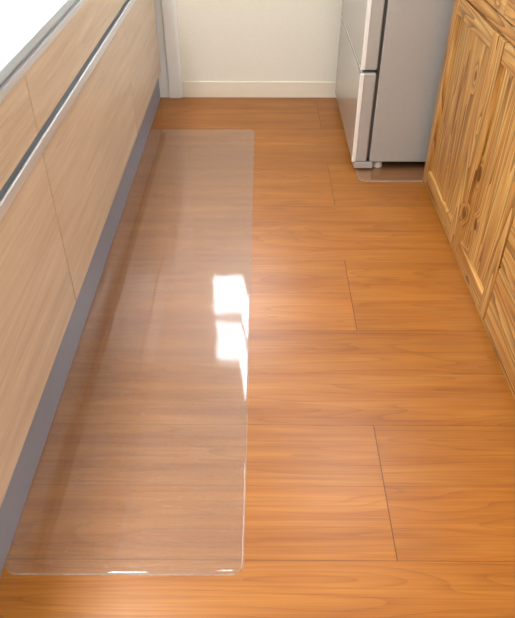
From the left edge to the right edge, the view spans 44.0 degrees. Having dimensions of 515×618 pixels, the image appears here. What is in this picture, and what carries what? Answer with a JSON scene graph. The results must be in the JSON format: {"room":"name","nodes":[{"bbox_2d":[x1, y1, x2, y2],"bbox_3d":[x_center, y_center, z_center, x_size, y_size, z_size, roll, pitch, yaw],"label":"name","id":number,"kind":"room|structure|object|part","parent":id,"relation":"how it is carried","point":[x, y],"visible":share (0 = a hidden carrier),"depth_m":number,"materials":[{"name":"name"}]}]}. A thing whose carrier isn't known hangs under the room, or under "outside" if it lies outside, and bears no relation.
{"room":"kitchen","nodes":[
{"label":"kitchen","id":0,"kind":"room"},
{"bbox_2d":[173,0,182,97],"bbox_3d":[-0.432,-2.028,2.991,0.012,2.100,0.014,0,39,0],"label":"casing lip","id":1,"kind":"object","parent":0,"point":[175,9],"depth_m":3.47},
{"bbox_2d":[0,97,514,617],"bbox_3d":[0.059,0.444,1.647,2.694,0.060,5.406,0,39,0],"label":"floor","id":2,"kind":"structure","parent":0,"point":[373,407],"depth_m":1.80,"materials":[{"name":"laminate"}]},
{"bbox_2d":[0,0,160,576],"bbox_3d":[-0.856,-0.142,1.605,0.650,0.904,4.486,0,39,0],"label":"base cabinet","id":3,"kind":"object","parent":2,"relation":"on","point":[80,98],"visible":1,"depth_m":1.71,"materials":[{"name":"brown wood"}]},
{"bbox_3d":[-0.552,-0.080,1.015,0.020,0.146,1.290,0,39,0],"label":"drawer","id":4,"kind":"part","parent":3,"relation":"part of","materials":[{"name":"brown wood"}]},
{"bbox_3d":[-0.537,-0.002,1.078,0.007,0.028,1.292,0,39,0],"label":"handle","id":5,"kind":"part","parent":3,"relation":"part of","materials":[{"name":"metal"}]},
{"bbox_3d":[-0.552,0.195,1.237,0.020,0.486,1.290,0,39,0],"label":"drawer","id":6,"kind":"part","parent":3,"relation":"part of","materials":[{"name":"brown wood"}]},
{"bbox_2d":[0,0,75,83],"bbox_3d":[-0.858,-0.483,1.329,0.646,0.026,4.486,0,39,0],"label":"countertop","id":7,"kind":"structure","parent":3,"relation":"on","point":[23,23],"depth_m":1.59,"materials":[{"name":"white stone"}]},
{"bbox_3d":[-0.544,-0.862,1.984,0.020,0.146,1.189,0,39,0],"label":"drawer","id":8,"kind":"part","parent":3,"relation":"part of","materials":[{"name":"brown wood"}]},
{"bbox_3d":[-0.529,-0.784,2.047,0.007,0.028,1.191,0,39,0],"label":"handle","id":9,"kind":"part","parent":3,"relation":"part of","materials":[{"name":"metal"}]},
{"bbox_3d":[-0.544,-0.587,2.207,0.020,0.486,1.189,0,39,0],"label":"drawer","id":10,"kind":"part","parent":3,"relation":"part of","materials":[{"name":"brown wood"}]},
{"bbox_3d":[-0.523,-1.420,2.836,0.007,0.028,0.826,0,39,0],"label":"handle","id":11,"kind":"part","parent":3,"relation":"part of","materials":[{"name":"metal"}]},
{"bbox_3d":[-0.538,-1.223,2.994,0.020,0.486,0.824,0,39,0],"label":"drawer","id":12,"kind":"part","parent":3,"relation":"part of","materials":[{"name":"brown wood"}]},
{"bbox_2d":[6,129,253,575],"bbox_3d":[-0.292,-0.169,2.355,0.537,0.005,2.416,0,39,0],"label":"floor mat","id":13,"kind":"object","parent":2,"relation":"on","point":[156,129],"visible":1,"depth_m":1.68,"materials":[{"name":"plastic"}]},
{"bbox_2d":[422,0,514,398],"bbox_3d":[1.010,-0.034,1.440,0.585,0.945,2.917,0,39,0],"label":"sideboard","id":14,"kind":"object","parent":2,"relation":"on","point":[469,174],"visible":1,"depth_m":2.11,"materials":[{"name":"brown wood"}]},
{"bbox_3d":[1.018,-0.927,2.570,0.556,0.915,0.022,0,39,0],"label":"panel","id":15,"kind":"part","parent":14,"relation":"part of","materials":[{"name":"brown wood"}]},
{"bbox_3d":[0.746,-0.438,2.607,0.021,0.060,0.428,0,39,0],"label":"door rail","id":16,"kind":"part","parent":14,"relation":"part of","materials":[{"name":"brown wood"}]},
{"bbox_3d":[0.752,-0.776,2.472,0.007,0.635,0.214,0,39,0],"label":"door panel","id":17,"kind":"part","parent":14,"relation":"part of","materials":[{"name":"brown wood"}]},
{"bbox_3d":[0.751,-0.641,2.305,0.007,0.635,0.214,0,39,0],"label":"door panel","id":18,"kind":"part","parent":14,"relation":"part of","materials":[{"name":"brown wood"}]},
{"bbox_3d":[0.744,0.321,1.730,0.018,0.028,2.855,0,39,0],"label":"plinth rail","id":19,"kind":"part","parent":14,"relation":"part of","materials":[{"name":"brown wood"}]},
{"bbox_3d":[0.743,-0.125,2.218,0.021,0.060,0.320,0,39,0],"label":"door rail","id":20,"kind":"part","parent":14,"relation":"part of","materials":[{"name":"brown wood"}]},
{"bbox_3d":[0.746,-0.979,2.171,0.021,0.060,0.428,0,39,0],"label":"door rail","id":21,"kind":"part","parent":14,"relation":"part of","materials":[{"name":"brown wood"}]},
{"bbox_3d":[0.749,-0.445,2.062,0.007,0.635,0.160,0,39,0],"label":"door panel","id":22,"kind":"part","parent":14,"relation":"part of","materials":[{"name":"brown wood"}]},
{"bbox_3d":[0.743,-0.295,1.233,0.020,0.040,2.855,0,39,0],"label":"rail","id":23,"kind":"part","parent":14,"relation":"part of","materials":[{"name":"brown wood"}]},
{"bbox_3d":[0.748,-0.345,1.938,0.007,0.635,0.160,0,39,0],"label":"door panel","id":24,"kind":"part","parent":14,"relation":"part of","materials":[{"name":"brown wood"}]},
{"bbox_3d":[0.745,-1.075,2.093,0.022,0.078,0.548,0,39,0],"label":"drawer","id":25,"kind":"part","parent":14,"relation":"part of","materials":[{"name":"brown wood"}]},
{"bbox_3d":[0.739,0.189,1.704,0.022,0.206,0.743,0,39,0],"label":"drawer","id":26,"kind":"part","parent":14,"relation":"part of","materials":[{"name":"brown wood"}]},
{"bbox_3d":[0.739,0.001,1.552,0.022,0.262,0.743,0,39,0],"label":"drawer","id":27,"kind":"part","parent":14,"relation":"part of","materials":[{"name":"brown wood"}]},
{"bbox_3d":[0.743,-0.665,1.782,0.021,0.060,0.320,0,39,0],"label":"door rail","id":28,"kind":"part","parent":14,"relation":"part of","materials":[{"name":"brown wood"}]},
{"bbox_3d":[0.742,-0.761,1.704,0.022,0.078,0.440,0,39,0],"label":"drawer","id":29,"kind":"part","parent":14,"relation":"part of","materials":[{"name":"brown wood"}]},
{"bbox_3d":[0.825,-0.878,3.236,0.736,0.003,0.979,0,39,0],"label":"mat","id":30,"kind":"object","parent":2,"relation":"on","visible":0},
{"bbox_2d":[335,0,454,167],"bbox_3d":[0.782,-1.613,2.697,0.701,1.816,0.867,0,39,0],"label":"refrigerator","id":31,"kind":"object","parent":30,"relation":"on","point":[391,53],"visible":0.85,"depth_m":2.70,"materials":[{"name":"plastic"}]},
{"bbox_3d":[0.435,-1.097,3.119,0.006,0.394,0.856,0,39,0],"label":"door glass","id":32,"kind":"part","parent":31,"relation":"part of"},
{"bbox_3d":[0.435,-1.399,2.875,0.006,0.348,0.856,0,39,0],"label":"door glass","id":33,"kind":"part","parent":31,"relation":"part of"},
{"bbox_3d":[0.437,-0.827,2.784,0.017,0.396,0.009,0,39,0],"label":"door corner trim","id":34,"kind":"part","parent":31,"relation":"part of","materials":[{"name":"silver metal"}]},
{"bbox_3d":[0.468,-1.097,3.119,0.064,0.400,0.864,0,39,0],"label":"door","id":35,"kind":"part","parent":31,"relation":"part of","materials":[{"name":"grey metal"}]},
{"bbox_3d":[0.437,-1.128,2.540,0.017,0.350,0.009,0,39,0],"label":"door corner trim","id":36,"kind":"part","parent":31,"relation":"part of","materials":[{"name":"silver metal"}]},
{"bbox_3d":[0.468,-1.399,2.875,0.064,0.354,0.864,0,39,0],"label":"door","id":37,"kind":"part","parent":31,"relation":"part of","materials":[{"name":"grey metal"}]},
{"bbox_2d":[176,0,341,81],"bbox_3d":[0.075,-2.187,2.933,2.694,2.420,0.100,0,39,0],"label":"wall","id":38,"kind":"structure","parent":0,"point":[220,40],"depth_m":3.46,"materials":[{"name":"white paint"}]},
{"bbox_2d":[154,0,169,97],"bbox_3d":[-0.837,-2.030,2.994,0.671,2.100,0.012,0,39,0],"label":"door frame","id":39,"kind":"structure","parent":38,"relation":"attached to","point":[163,77],"depth_m":3.49,"materials":[{"name":"grey wood"}]},
{"bbox_2d":[161,0,180,97],"bbox_3d":[-0.470,-2.026,2.988,0.063,2.100,0.022,0,39,0],"label":"board","id":40,"kind":"object","parent":38,"relation":"attached to","point":[168,15],"depth_m":3.46,"materials":[{"name":"grey wood"}]},
{"bbox_2d":[182,81,335,97],"bbox_3d":[0.448,-1.244,3.620,1.748,0.089,0.009,0,39,0],"label":"baseboard","id":41,"kind":"structure","parent":38,"relation":"attached to","point":[190,88],"depth_m":3.62,"materials":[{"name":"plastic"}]}
]}

